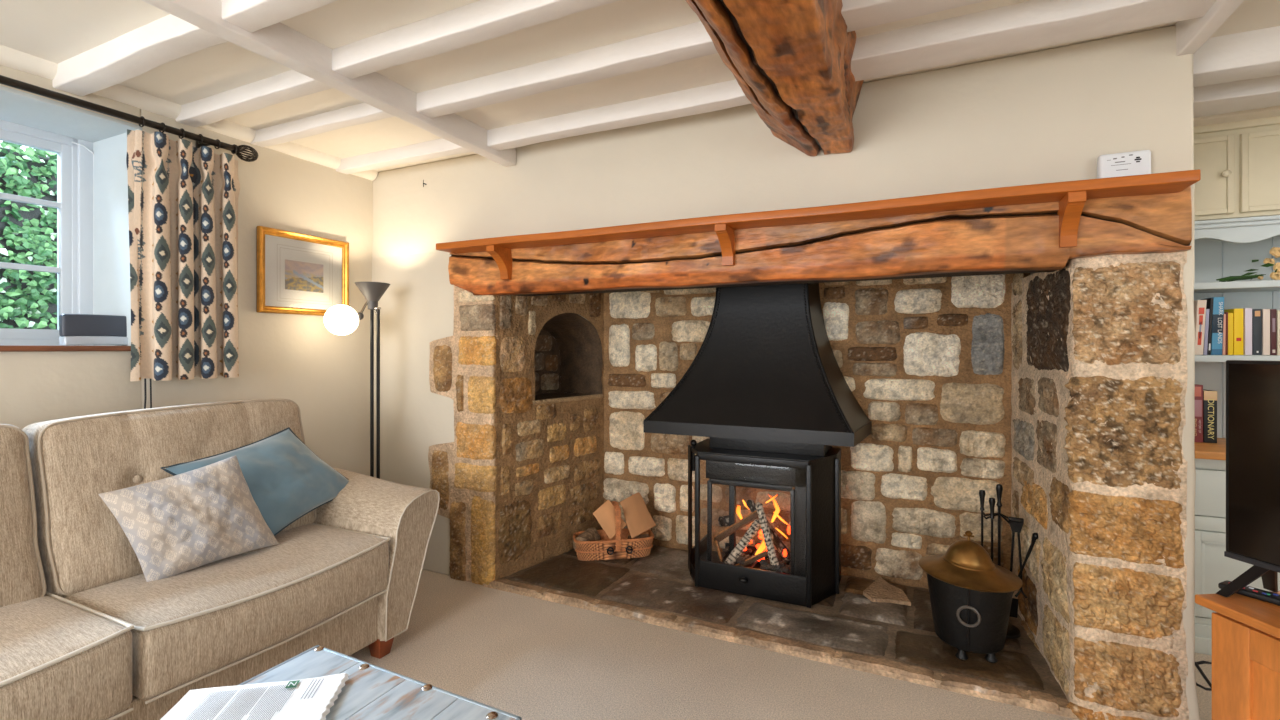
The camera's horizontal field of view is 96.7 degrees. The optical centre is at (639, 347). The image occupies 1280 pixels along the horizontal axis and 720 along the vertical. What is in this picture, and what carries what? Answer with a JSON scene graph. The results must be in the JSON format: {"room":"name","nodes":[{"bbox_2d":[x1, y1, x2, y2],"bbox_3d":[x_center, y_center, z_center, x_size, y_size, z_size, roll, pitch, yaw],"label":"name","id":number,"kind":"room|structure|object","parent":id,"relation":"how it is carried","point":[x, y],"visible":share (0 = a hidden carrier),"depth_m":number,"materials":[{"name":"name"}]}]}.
{"room":"traditional dwelling","nodes":[
{"label":"traditional dwelling","id":0,"kind":"room"},
{"bbox_2d":[0,65,372,475],"bbox_3d":[-2.761,0.100,1.234,0.561,2.200,5.303,0,0,25],"label":"wall","id":1,"kind":"structure","parent":0,"point":[296,358],"depth_m":2.73,"materials":[{"name":"paint"}]},
{"bbox_2d":[0,120,130,351],"bbox_3d":[-2.521,-0.433,1.593,0.464,0.890,1.697,0,0,25],"label":"window","id":2,"kind":"structure","parent":1,"relation":"in","point":[74,204],"depth_m":2.34,"materials":[{"name":"paint"}]},
{"bbox_2d":[59,314,127,344],"bbox_3d":[-2.104,-0.070,2.224,0.049,0.120,0.241,0,0,25],"label":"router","id":3,"kind":"object","parent":2,"relation":"on","point":[74,329],"visible":0.91,"depth_m":2.19,"materials":[{"name":"grey plastic"}]},
{"bbox_2d":[0,85,141,345],"bbox_3d":[-2.529,-0.441,1.602,0.441,0.882,1.666,0,0,25],"label":"window reveal","id":4,"kind":"structure","parent":1,"relation":"attached to","point":[108,135],"depth_m":2.31,"materials":[{"name":"paint"}]},
{"bbox_2d":[0,75,257,161],"bbox_3d":[-2.252,-0.865,1.518,0.136,0.071,2.348,0,0,25],"label":"curtain rod","id":5,"kind":"object","parent":1,"relation":"attached to","point":[7,81],"visible":0.88,"depth_m":2.12,"materials":[{"name":"metal"}]},
{"bbox_2d":[126,116,239,380],"bbox_3d":[-1.847,-0.379,2.343,0.107,1.013,0.396,0,0,25],"label":"curtain","id":6,"kind":"object","parent":5,"relation":"hanging from","point":[183,197],"visible":1,"depth_m":2.29,"materials":[{"name":"fabric"}]},
{"bbox_2d":[144,378,146,408],"bbox_3d":[-1.991,0.437,2.298,0.043,0.925,0.129,0,0,-44],"label":"cable","id":7,"kind":"object","parent":1,"relation":"attached to","point":[145,395],"visible":0.12,"depth_m":2.25,"materials":[{"name":"black plastic"}]},
{"bbox_2d":[150,379,151,407],"bbox_3d":[-1.961,0.470,2.274,0.006,0.860,0.018,0,0,25],"label":"cable","id":8,"kind":"object","parent":1,"relation":"attached to","point":[150,379],"visible":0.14,"depth_m":2.28,"materials":[{"name":"black plastic"}]},
{"bbox_2d":[0,45,377,180],"bbox_3d":[-2.516,-0.976,1.057,0.050,0.057,4.790,0,0,25],"label":"trim","id":9,"kind":"structure","parent":1,"relation":"attached to","point":[9,57],"depth_m":2.28,"materials":[{"name":"paint"}]},
{"bbox_2d":[256,226,348,315],"bbox_3d":[-1.677,-0.367,2.860,0.034,0.402,0.470,0,0,25],"label":"picture","id":10,"kind":"object","parent":1,"relation":"attached to","point":[297,273],"visible":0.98,"depth_m":2.83,"materials":[{"name":"gold glass"}]},
{"bbox_2d":[285,259,322,292],"bbox_3d":[-1.682,-0.358,2.855,0.001,0.145,0.202,0,0,25],"label":"painting","id":11,"kind":"object","parent":10,"relation":"attached to","point":[301,276],"depth_m":2.85},
{"bbox_2d":[0,0,1279,171],"bbox_3d":[-0.228,-1.050,0.575,5.700,0.100,6.250,0,0,25],"label":"ceiling","id":12,"kind":"structure","parent":0,"point":[56,31],"depth_m":1.93,"materials":[{"name":"paint"}]},
{"bbox_2d":[52,0,336,95],"bbox_3d":[-0.484,-0.966,1.321,3.510,0.089,0.090,0,0,25],"label":"joist","id":13,"kind":"object","parent":12,"relation":"attached to","point":[136,52],"visible":0.87,"depth_m":1.77,"materials":[{"name":"white paint"}]},
{"bbox_2d":[176,70,331,126],"bbox_3d":[-1.486,-0.974,2.196,0.950,0.072,0.077,0,0,25],"label":"joist","id":14,"kind":"object","parent":12,"relation":"attached to","point":[291,84],"visible":0.77,"depth_m":2.18,"materials":[{"name":"white paint"}]},
{"bbox_2d":[251,103,393,146],"bbox_3d":[-1.363,-0.976,2.461,0.952,0.068,0.062,0,0,25],"label":"joist","id":15,"kind":"object","parent":12,"relation":"attached to","point":[361,113],"visible":0.71,"depth_m":2.45,"materials":[{"name":"white paint"}]},
{"bbox_2d":[141,0,515,166],"bbox_3d":[-1.674,-0.956,0.610,0.075,0.108,4.890,0,0,25],"label":"beam","id":16,"kind":"structure","parent":12,"relation":"attached to","point":[280,43],"depth_m":1.89,"materials":[{"name":"white paint"}]},
{"bbox_2d":[336,138,472,173],"bbox_3d":[-1.176,-0.974,2.860,0.950,0.073,0.074,0,0,25],"label":"joist","id":17,"kind":"object","parent":12,"relation":"attached to","point":[437,148],"visible":0.67,"depth_m":2.84,"materials":[{"name":"white paint"}]},
{"bbox_2d":[332,0,619,78],"bbox_3d":[-0.367,-0.969,1.636,1.452,0.082,0.078,0,0,25],"label":"joist","id":18,"kind":"object","parent":12,"relation":"attached to","point":[481,20],"visible":0.99,"depth_m":1.71,"materials":[{"name":"white paint"}]},
{"bbox_2d":[416,21,717,117],"bbox_3d":[-0.212,-0.968,1.970,1.452,0.083,0.083,0,0,25],"label":"joist","id":19,"kind":"object","parent":12,"relation":"attached to","point":[689,41],"visible":0.83,"depth_m":1.95,"materials":[{"name":"white paint"}]},
{"bbox_2d":[487,79,750,150],"bbox_3d":[-0.036,-0.968,2.345,1.452,0.083,0.083,0,0,25],"label":"joist","id":20,"kind":"object","parent":12,"relation":"attached to","point":[727,94],"visible":0.7,"depth_m":2.33,"materials":[{"name":"white paint"}]},
{"bbox_2d":[685,0,863,155],"bbox_3d":[-0.349,-0.873,-0.009,0.374,0.275,4.889,0,0,25],"label":"ceiling beam","id":21,"kind":"structure","parent":12,"relation":"attached to","point":[791,59],"depth_m":1.55,"materials":[{"name":"brown wood"}]},
{"bbox_2d":[841,0,988,31],"bbox_3d":[0.936,-0.969,1.462,1.061,0.082,0.123,0,0,25],"label":"joist","id":22,"kind":"object","parent":12,"relation":"attached to","point":[857,14],"visible":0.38,"depth_m":1.56,"materials":[{"name":"white paint"}]},
{"bbox_2d":[851,0,1216,80],"bbox_3d":[1.072,-0.968,1.752,1.062,0.084,0.164,0,0,25],"label":"joist","id":23,"kind":"object","parent":12,"relation":"attached to","point":[1033,24],"visible":0.73,"depth_m":1.69,"materials":[{"name":"white paint"}]},
{"bbox_2d":[1175,0,1243,55],"bbox_3d":[0.646,-0.953,-0.461,0.050,0.114,4.909,0,0,25],"label":"beam","id":24,"kind":"structure","parent":12,"relation":"attached to","point":[1191,34],"depth_m":1.63,"materials":[{"name":"white paint"}]},
{"bbox_2d":[1193,26,1279,86],"bbox_3d":[2.462,-0.948,1.611,1.502,0.125,0.124,0,0,25],"label":"beam","id":25,"kind":"structure","parent":12,"relation":"attached to","point":[1253,54],"depth_m":1.82,"materials":[{"name":"white paint"}]},
{"bbox_2d":[1193,75,1279,117],"bbox_3d":[2.606,-0.953,1.919,1.502,0.114,0.183,0,0,25],"label":"beam","id":26,"kind":"structure","parent":12,"relation":"attached to","point":[1228,97],"depth_m":2.06,"materials":[{"name":"white paint"}]},
{"bbox_2d":[350,569,1211,719],"bbox_3d":[-0.251,1.200,0.586,5.750,0.001,6.250,0,0,25],"label":"floor","id":27,"kind":"structure","parent":0,"point":[528,658],"depth_m":2.10,"materials":[{"name":"carpet"}]},
{"bbox_2d":[0,399,439,719],"bbox_3d":[-1.703,0.704,1.644,0.915,0.992,2.124,0,0,25],"label":"sofa","id":28,"kind":"object","parent":27,"relation":"on","point":[84,635],"visible":0.77,"depth_m":1.74,"materials":[{"name":"beige fabric"}]},
{"bbox_2d":[0,424,41,606],"bbox_3d":[-2.002,0.483,1.326,0.313,0.548,0.828,0,0,25],"label":"cushion","id":29,"kind":"object","parent":28,"relation":"on","point":[20,452],"depth_m":1.63,"materials":[{"name":"beige fabric"}]},
{"bbox_2d":[0,595,131,719],"bbox_3d":[-1.732,0.825,1.231,0.620,0.239,0.800,0,0,25],"label":"seat cushion","id":30,"kind":"object","parent":28,"relation":"on","point":[61,658],"depth_m":1.39,"materials":[{"name":"beige fabric"}]},
{"bbox_2d":[22,399,314,597],"bbox_3d":[-1.652,0.483,2.085,0.306,0.549,0.830,0,0,25],"label":"cushion","id":31,"kind":"object","parent":28,"relation":"on","point":[83,547],"depth_m":1.80,"materials":[{"name":"beige fabric"}]},
{"bbox_2d":[98,455,278,581],"bbox_3d":[-1.488,0.560,1.917,0.158,0.355,0.486,0,0,39],"label":"cushion","id":32,"kind":"object","parent":28,"relation":"on","point":[180,523],"visible":1,"depth_m":1.86,"materials":[{"name":"fabric"}]},
{"bbox_2d":[65,524,388,699],"bbox_3d":[-1.390,0.834,1.965,0.620,0.221,0.795,0,0,25],"label":"seat cushion","id":33,"kind":"object","parent":28,"relation":"on","point":[193,626],"depth_m":1.76,"materials":[{"name":"beige fabric"}]},
{"bbox_2d":[161,427,348,535],"bbox_3d":[-1.434,0.524,2.233,0.175,0.389,0.720,0,0,25],"label":"cushion","id":34,"kind":"object","parent":28,"relation":"on","point":[286,480],"visible":0.81,"depth_m":2.21,"materials":[{"name":"blue fabric"}]},
{"bbox_2d":[324,282,389,478],"bbox_3d":[-1.393,0.434,2.897,0.293,1.531,0.335,0,0,25],"label":"floor lamp","id":35,"kind":"object","parent":27,"relation":"on","point":[338,319],"visible":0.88,"depth_m":2.91,"materials":[{"name":"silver metal"}]},
{"bbox_2d":[239,645,521,719],"bbox_3d":[-0.805,0.973,0.700,0.640,0.455,1.329,0,0,25],"label":"coffee table","id":36,"kind":"object","parent":27,"relation":"on","point":[370,692],"visible":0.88,"depth_m":1.24,"materials":[{"name":"paint"}]},
{"bbox_2d":[161,673,348,719],"bbox_3d":[-0.782,0.740,1.093,0.324,0.011,0.340,0,0,-11],"label":"newspaper","id":37,"kind":"object","parent":36,"relation":"on","point":[309,698],"visible":1,"depth_m":1.19,"materials":[{"name":"paper"}]},
{"bbox_2d":[189,679,323,719],"bbox_3d":[-0.814,0.737,1.188,0.215,0.001,0.240,0,0,25],"label":"print","id":38,"kind":"object","parent":37,"relation":"on","point":[313,679],"depth_m":1.18},
{"bbox_2d":[428,251,1188,719],"bbox_3d":[0.456,0.199,2.775,3.102,2.198,0.935,0,0,25],"label":"stone fireplace","id":39,"kind":"object","parent":27,"relation":"on","point":[1065,389],"visible":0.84,"depth_m":2.70,"materials":[{"name":"brown stone"}]},
{"bbox_2d":[573,501,653,560],"bbox_3d":[-0.150,1.026,3.216,0.454,0.281,0.210,0,0,-10],"label":"basket","id":40,"kind":"object","parent":39,"relation":"on","point":[619,546],"visible":0.82,"depth_m":3.13,"materials":[{"name":"wicker"}]},
{"bbox_2d":[573,528,600,553],"bbox_3d":[-0.301,1.086,3.201,0.110,0.114,0.162,0,0,21],"label":"log","id":41,"kind":"object","parent":40,"relation":"in","point":[591,534],"visible":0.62,"depth_m":3.18,"materials":[{"name":"brown wood"}]},
{"bbox_2d":[593,500,625,538],"bbox_3d":[-0.169,0.953,3.163,0.169,0.195,0.084,0,0,25],"label":"log","id":42,"kind":"object","parent":40,"relation":"on","point":[605,515],"visible":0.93,"depth_m":3.15,"materials":[{"name":"brown wood"}]},
{"bbox_2d":[620,492,655,537],"bbox_3d":[-0.015,0.943,3.223,0.170,0.221,0.136,0,0,-34],"label":"log","id":43,"kind":"object","parent":40,"relation":"in","point":[638,519],"visible":1,"depth_m":3.20,"materials":[{"name":"brown wood"}]},
{"bbox_2d":[627,532,649,538],"bbox_3d":[-0.008,1.078,3.229,0.127,0.068,0.060,0,0,-3],"label":"log","id":44,"kind":"object","parent":40,"relation":"in","point":[645,534],"visible":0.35,"depth_m":3.21,"materials":[{"name":"brown wood"}]},
{"bbox_2d":[644,283,871,446],"bbox_3d":[0.577,-0.234,2.905,1.100,1.332,0.468,0,0,25],"label":"hood","id":45,"kind":"object","parent":39,"relation":"attached to","point":[765,367],"visible":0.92,"depth_m":2.79,"materials":[{"name":"metal"}]},
{"bbox_2d":[688,437,840,607],"bbox_3d":[0.606,0.783,2.835,0.729,0.766,0.449,0,0,25],"label":"stove","id":46,"kind":"object","parent":39,"relation":"on","point":[814,470],"visible":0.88,"depth_m":2.68,"materials":[{"name":"black metal"}]},
{"bbox_2d":[715,540,722,561],"bbox_3d":[0.396,1.015,2.846,0.049,0.103,0.019,0,0,43],"label":"log","id":47,"kind":"object","parent":46,"relation":"in","point":[716,541],"visible":1,"depth_m":2.84,"materials":[{"name":"brown wood"}]},
{"bbox_2d":[718,515,728,526],"bbox_3d":[0.455,0.905,2.977,0.091,0.054,0.056,0,0,-16],"label":"log","id":48,"kind":"object","parent":46,"relation":"in","point":[723,521],"visible":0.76,"depth_m":2.95,"materials":[{"name":"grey wood"}]},
{"bbox_2d":[714,510,758,541],"bbox_3d":[0.493,0.905,2.891,0.241,0.166,0.042,0,0,0],"label":"log","id":49,"kind":"object","parent":46,"relation":"in","point":[751,517],"visible":0.9,"depth_m":2.87,"materials":[{"name":"brown wood"}]},
{"bbox_2d":[736,505,741,518],"bbox_3d":[0.521,0.862,2.979,0.038,0.076,0.011,0,0,25],"label":"flame","id":50,"kind":"object","parent":46,"relation":"in","point":[738,506],"visible":0.94,"depth_m":2.98,"materials":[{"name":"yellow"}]},
{"bbox_2d":[725,519,760,564],"bbox_3d":[0.516,0.972,2.838,0.194,0.230,0.047,0,0,-9],"label":"log","id":51,"kind":"object","parent":46,"relation":"in","point":[755,526],"visible":0.92,"depth_m":2.82,"materials":[{"name":"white wood"}]},
{"bbox_2d":[736,550,767,566],"bbox_3d":[0.529,1.053,2.799,0.203,0.121,0.028,0,0,1],"label":"log","id":52,"kind":"object","parent":46,"relation":"in","point":[763,554],"visible":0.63,"depth_m":2.79,"materials":[{"name":"brown wood"}]},
{"bbox_2d":[722,546,789,573],"bbox_3d":[0.623,1.061,2.856,0.450,0.059,0.253,0,0,25],"label":"embers","id":53,"kind":"object","parent":46,"relation":"in","point":[765,565],"visible":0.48,"depth_m":2.78,"materials":[{"name":"brown wood"}]},
{"bbox_2d":[755,539,765,554],"bbox_3d":[0.619,0.988,2.878,0.080,0.141,0.016,0,0,25],"label":"flame","id":54,"kind":"object","parent":53,"relation":"on","point":[762,547],"visible":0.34,"depth_m":2.87,"materials":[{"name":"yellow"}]},
{"bbox_2d":[755,502,778,564],"bbox_3d":[0.620,0.911,2.779,0.041,0.299,0.132,0,0,-43],"label":"log","id":55,"kind":"object","parent":53,"relation":"on","point":[769,544],"visible":0.98,"depth_m":2.77,"materials":[{"name":"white wood"}]},
{"bbox_2d":[746,499,789,560],"bbox_3d":[0.649,0.916,2.875,0.238,0.273,0.047,0,0,35],"label":"log","id":56,"kind":"object","parent":53,"relation":"on","point":[776,540],"visible":0.56,"depth_m":2.84,"materials":[{"name":"brown wood"}]},
{"bbox_2d":[744,525,789,560],"bbox_3d":[0.642,0.999,2.891,0.112,0.224,0.290,0,0,-44],"label":"glowing embers","id":57,"kind":"object","parent":46,"relation":"on","point":[760,536],"visible":0.39,"depth_m":2.89,"materials":[{"name":"orange"}]},
{"bbox_2d":[768,494,779,521],"bbox_3d":[0.663,0.794,2.813,0.061,0.138,0.011,0,0,25],"label":"flame","id":58,"kind":"object","parent":46,"relation":"in","point":[776,506],"visible":1,"depth_m":2.81,"materials":[{"name":"yellow"}]},
{"bbox_2d":[448,186,1191,295],"bbox_3d":[0.349,-0.377,2.351,2.904,0.230,0.114,0,0,25],"label":"lintel","id":59,"kind":"object","parent":39,"relation":"attached to","point":[1024,237],"visible":0.88,"depth_m":2.10,"materials":[{"name":"brown wood"}]},
{"bbox_2d":[863,577,910,605],"bbox_3d":[1.153,1.155,2.722,0.188,0.016,0.285,0,0,9],"label":"flake","id":60,"kind":"object","parent":39,"relation":"on","point":[880,590],"visible":1,"depth_m":2.66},
{"bbox_2d":[919,530,1022,662],"bbox_3d":[1.270,0.934,2.199,0.348,0.459,0.348,0,0,25],"label":"bucket","id":61,"kind":"object","parent":39,"relation":"on","point":[971,595],"visible":1,"depth_m":2.11,"materials":[{"name":"metal"}]},
{"bbox_2d":[983,484,1020,638],"bbox_3d":[1.485,0.863,2.353,0.150,0.602,0.150,0,0,25],"label":"stand","id":62,"kind":"object","parent":39,"relation":"on","point":[1013,632],"visible":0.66,"depth_m":2.35,"materials":[{"name":"metal"}]},
{"bbox_2d":[979,490,985,546],"bbox_3d":[1.426,0.854,2.358,0.038,0.532,0.024,0,0,25],"label":"poker","id":63,"kind":"object","parent":62,"relation":"hanging from","point":[982,493],"visible":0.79,"depth_m":2.36,"materials":[{"name":"metal"}]},
{"bbox_2d":[989,498,995,561],"bbox_3d":[1.441,0.871,2.329,0.060,0.518,0.024,0,0,25],"label":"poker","id":64,"kind":"object","parent":62,"relation":"hanging from","point":[992,501],"visible":0.45,"depth_m":2.33,"materials":[{"name":"metal"}]},
{"bbox_2d":[1008,517,1027,597],"bbox_3d":[1.533,0.851,2.308,0.065,0.324,0.016,0,0,25],"label":"tongs","id":65,"kind":"object","parent":62,"relation":"hanging from","point":[1016,524],"visible":0.88,"depth_m":2.31,"materials":[{"name":"metal"}]},
{"bbox_2d":[1009,533,1037,617],"bbox_3d":[1.536,0.915,2.294,0.037,0.369,0.133,0,0,-39],"label":"shovel","id":66,"kind":"object","parent":62,"relation":"hanging from","point":[1014,605],"visible":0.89,"depth_m":2.29,"materials":[{"name":"metal"}]},
{"bbox_2d":[1195,662,1211,688],"bbox_3d":[1.719,1.070,1.778,0.097,0.252,0.170,0,0,-31],"label":"cable","id":67,"kind":"object","parent":27,"relation":"on","point":[1196,664],"visible":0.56,"depth_m":1.73,"materials":[{"name":"black plastic"}]},
{"bbox_2d":[1196,682,1211,690],"bbox_3d":[1.798,1.118,1.849,0.100,0.158,0.180,0,0,-34],"label":"cable","id":68,"kind":"object","parent":27,"relation":"on","point":[1197,684],"visible":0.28,"depth_m":1.81,"materials":[{"name":"black plastic"}]},
{"bbox_2d":[1196,660,1211,664],"bbox_3d":[1.756,1.085,1.814,0.100,0.222,0.180,0,0,-33],"label":"cable","id":69,"kind":"object","parent":27,"relation":"on","point":[1203,661],"visible":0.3,"depth_m":1.77,"materials":[{"name":"black plastic"}]},
{"bbox_2d":[1194,215,1279,654],"bbox_3d":[2.749,0.320,2.246,1.475,1.760,0.505,0,0,25],"label":"dresser","id":70,"kind":"object","parent":27,"relation":"on","point":[1223,248],"visible":0.24,"depth_m":2.36,"materials":[{"name":"paint"}]},
{"bbox_2d":[1194,384,1202,442],"bbox_3d":[2.413,0.282,2.495,0.043,0.246,0.121,0,0,25],"label":"book","id":71,"kind":"object","parent":70,"relation":"on","point":[1198,395],"visible":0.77,"depth_m":2.44,"materials":[{"name":"red paper"}]},
{"bbox_2d":[1194,300,1206,354],"bbox_3d":[2.425,-0.088,2.490,0.042,0.235,0.121,0,0,25],"label":"book","id":72,"kind":"object","parent":70,"relation":"on","point":[1199,305],"visible":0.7,"depth_m":2.44,"materials":[{"name":"white paper"}]},
{"bbox_2d":[1203,309,1209,354],"bbox_3d":[2.443,-0.069,2.482,0.019,0.196,0.120,0,0,25],"label":"book","id":73,"kind":"object","parent":70,"relation":"on","point":[1207,310],"visible":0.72,"depth_m":2.43,"materials":[{"name":"purple paper"}]},
{"bbox_2d":[1202,298,1213,354],"bbox_3d":[2.455,-0.092,2.476,0.019,0.242,0.121,0,0,25],"label":"book","id":74,"kind":"object","parent":70,"relation":"on","point":[1209,305],"visible":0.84,"depth_m":2.42,"materials":[{"name":"paper"}]},
{"bbox_2d":[1203,389,1216,442],"bbox_3d":[2.454,0.294,2.476,0.043,0.221,0.121,0,0,25],"label":"book","id":75,"kind":"object","parent":70,"relation":"on","point":[1209,396],"visible":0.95,"depth_m":2.42,"materials":[{"name":"black paper"}]},
{"bbox_2d":[1194,438,1225,459],"bbox_3d":[2.749,0.419,2.246,1.475,0.029,0.505,0,0,25],"label":"countertop","id":76,"kind":"structure","parent":70,"relation":"on","point":[1214,451],"depth_m":2.25,"materials":[{"name":"brown wood"}]},
{"bbox_2d":[1200,297,1223,354],"bbox_3d":[2.475,-0.093,2.466,0.042,0.246,0.121,0,0,25],"label":"book","id":77,"kind":"object","parent":70,"relation":"on","point":[1218,302],"visible":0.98,"depth_m":2.41,"materials":[{"name":"blue paper"}]},
{"bbox_2d":[1222,314,1225,354],"bbox_3d":[2.494,-0.057,2.458,0.010,0.173,0.120,0,0,25],"label":"book","id":78,"kind":"object","parent":70,"relation":"on","point":[1224,322],"visible":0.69,"depth_m":2.40,"materials":[{"name":"paper"}]},
{"bbox_2d":[1224,312,1227,354],"bbox_3d":[2.502,-0.061,2.454,0.007,0.181,0.120,0,0,25],"label":"book","id":79,"kind":"object","parent":70,"relation":"on","point":[1226,313],"visible":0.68,"depth_m":2.40,"materials":[{"name":"paper"}]},
{"bbox_2d":[1228,313,1232,354],"bbox_3d":[2.512,-0.059,2.450,0.016,0.177,0.120,0,0,25],"label":"book","id":80,"kind":"object","parent":70,"relation":"on","point":[1230,315],"visible":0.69,"depth_m":2.40,"materials":[{"name":"yellow paper"}]},
{"bbox_2d":[1224,308,1242,354],"bbox_3d":[2.535,-0.068,2.439,0.030,0.195,0.121,0,0,25],"label":"book","id":81,"kind":"object","parent":70,"relation":"on","point":[1237,313],"visible":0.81,"depth_m":2.39,"materials":[{"name":"yellow paper"}]},
{"bbox_2d":[1194,280,1279,292],"bbox_3d":[2.799,-0.264,2.353,1.475,0.029,0.230,0,0,25],"label":"shelf","id":82,"kind":"object","parent":70,"relation":"attached to","point":[1261,286],"depth_m":2.40,"materials":[{"name":"paint"}]},
{"bbox_2d":[1195,355,1279,361],"bbox_3d":[2.799,0.045,2.353,1.475,0.029,0.230,0,0,25],"label":"shelf","id":83,"kind":"object","parent":70,"relation":"attached to","point":[1198,358],"depth_m":2.38,"materials":[{"name":"paint"}]},
{"bbox_2d":[1243,308,1251,354],"bbox_3d":[2.563,-0.069,2.426,0.022,0.196,0.120,0,0,25],"label":"book","id":84,"kind":"object","parent":70,"relation":"on","point":[1247,312],"visible":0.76,"depth_m":2.37,"materials":[{"name":"white paper"}]},
{"bbox_2d":[1216,247,1279,281],"bbox_3d":[2.598,-0.345,2.387,0.258,0.148,0.103,0,0,43],"label":"bunch","id":85,"kind":"object","parent":70,"relation":"on","point":[1275,251],"visible":1,"depth_m":2.36,"materials":[{"name":"green plant"}]},
{"bbox_2d":[1252,309,1261,354],"bbox_3d":[2.587,-0.066,2.415,0.028,0.191,0.121,0,0,25],"label":"book","id":86,"kind":"object","parent":70,"relation":"on","point":[1256,313],"visible":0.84,"depth_m":2.36,"materials":[{"name":"grey paper"}]},
{"bbox_2d":[1262,309,1269,354],"bbox_3d":[2.612,-0.066,2.403,0.022,0.190,0.120,0,0,25],"label":"book","id":87,"kind":"object","parent":70,"relation":"on","point":[1265,312],"visible":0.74,"depth_m":2.35,"materials":[{"name":"beige paper"}]},
{"bbox_2d":[1270,309,1276,354],"bbox_3d":[2.632,-0.065,2.394,0.017,0.190,0.121,0,0,25],"label":"book","id":88,"kind":"object","parent":70,"relation":"on","point":[1273,312],"visible":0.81,"depth_m":2.34,"materials":[{"name":"paper"}]},
{"bbox_2d":[1277,310,1279,354],"bbox_3d":[2.653,-0.063,2.384,0.024,0.185,0.120,0,0,25],"label":"book","id":89,"kind":"object","parent":70,"relation":"on","point":[1278,311],"visible":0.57,"depth_m":2.33,"materials":[{"name":"white paper"}]},
{"bbox_2d":[1195,591,1279,719],"bbox_3d":[1.697,0.925,0.947,0.391,0.550,1.150,0,0,-5],"label":"tv cabinet","id":90,"kind":"object","parent":27,"relation":"on","point":[1245,630],"visible":0.98,"depth_m":1.40,"materials":[{"name":"brown wood"}]},
{"bbox_2d":[1216,360,1279,596],"bbox_3d":[1.694,0.341,1.081,0.175,0.616,0.955,0,0,-11],"label":"television","id":91,"kind":"object","parent":90,"relation":"on","point":[1252,386],"visible":1,"depth_m":1.49,"materials":[{"name":"black plastic"}]},
{"bbox_2d":[1218,580,1279,605],"bbox_3d":[1.616,0.640,1.469,0.048,0.020,0.170,0,0,-25],"label":"remote control","id":92,"kind":"object","parent":90,"relation":"on","point":[1248,591],"visible":0.7,"depth_m":1.47,"materials":[{"name":"black plastic"}]},
{"bbox_2d":[372,25,1199,719],"bbox_3d":[0.117,0.100,3.189,4.119,2.200,1.327,0,0,25],"label":"wall","id":93,"kind":"structure","parent":0,"point":[1048,115],"depth_m":2.28,"materials":[{"name":"paint"}]},
{"bbox_2d":[436,169,1200,279],"bbox_3d":[0.322,-0.417,2.271,2.831,0.190,0.188,0,0,25],"label":"mantel shelf","id":94,"kind":"object","parent":93,"relation":"attached to","point":[1071,196],"visible":0.81,"depth_m":1.99,"materials":[{"name":"brown wood"}]},
{"bbox_2d":[1097,150,1150,178],"bbox_3d":[1.519,-0.557,1.788,0.130,0.110,0.036,0,0,25],"label":"card","id":95,"kind":"object","parent":94,"relation":"on","point":[1134,162],"visible":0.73,"depth_m":1.77,"materials":[{"name":"white paper"}]},
{"bbox_2d":[1107,154,1132,170],"bbox_3d":[1.499,-0.578,1.777,0.064,0.046,0.001,0,0,25],"label":"print","id":96,"kind":"object","parent":95,"relation":"attached to","point":[1115,162],"depth_m":1.78},
{"bbox_2d":[1193,106,1279,126],"bbox_3d":[2.789,-0.975,2.313,1.500,0.070,0.350,0,0,25],"label":"trim","id":97,"kind":"structure","parent":93,"relation":"attached to","point":[1273,111],"depth_m":2.32,"materials":[{"name":"paint"}]},
{"bbox_2d":[1193,116,1279,220],"bbox_3d":[2.795,-0.748,2.343,1.475,0.405,0.291,0,0,25],"label":"upper cabinet","id":98,"kind":"object","parent":93,"relation":"attached to","point":[1238,162],"visible":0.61,"depth_m":2.37,"materials":[{"name":"beige wood"}]},
{"label":"outside","id":99,"kind":"structure","parent":0,"visible":0},
{"label":"ground","id":100,"kind":"structure","parent":99,"visible":0},
{"bbox_2d":[0,141,56,329],"bbox_3d":[-3.734,-0.053,2.513,0.508,2.507,5.800,0,0,25],"label":"ivy hedge","id":101,"kind":"object","parent":100,"relation":"on","point":[28,232],"visible":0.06,"depth_m":3.12,"materials":[{"name":"green plant"}]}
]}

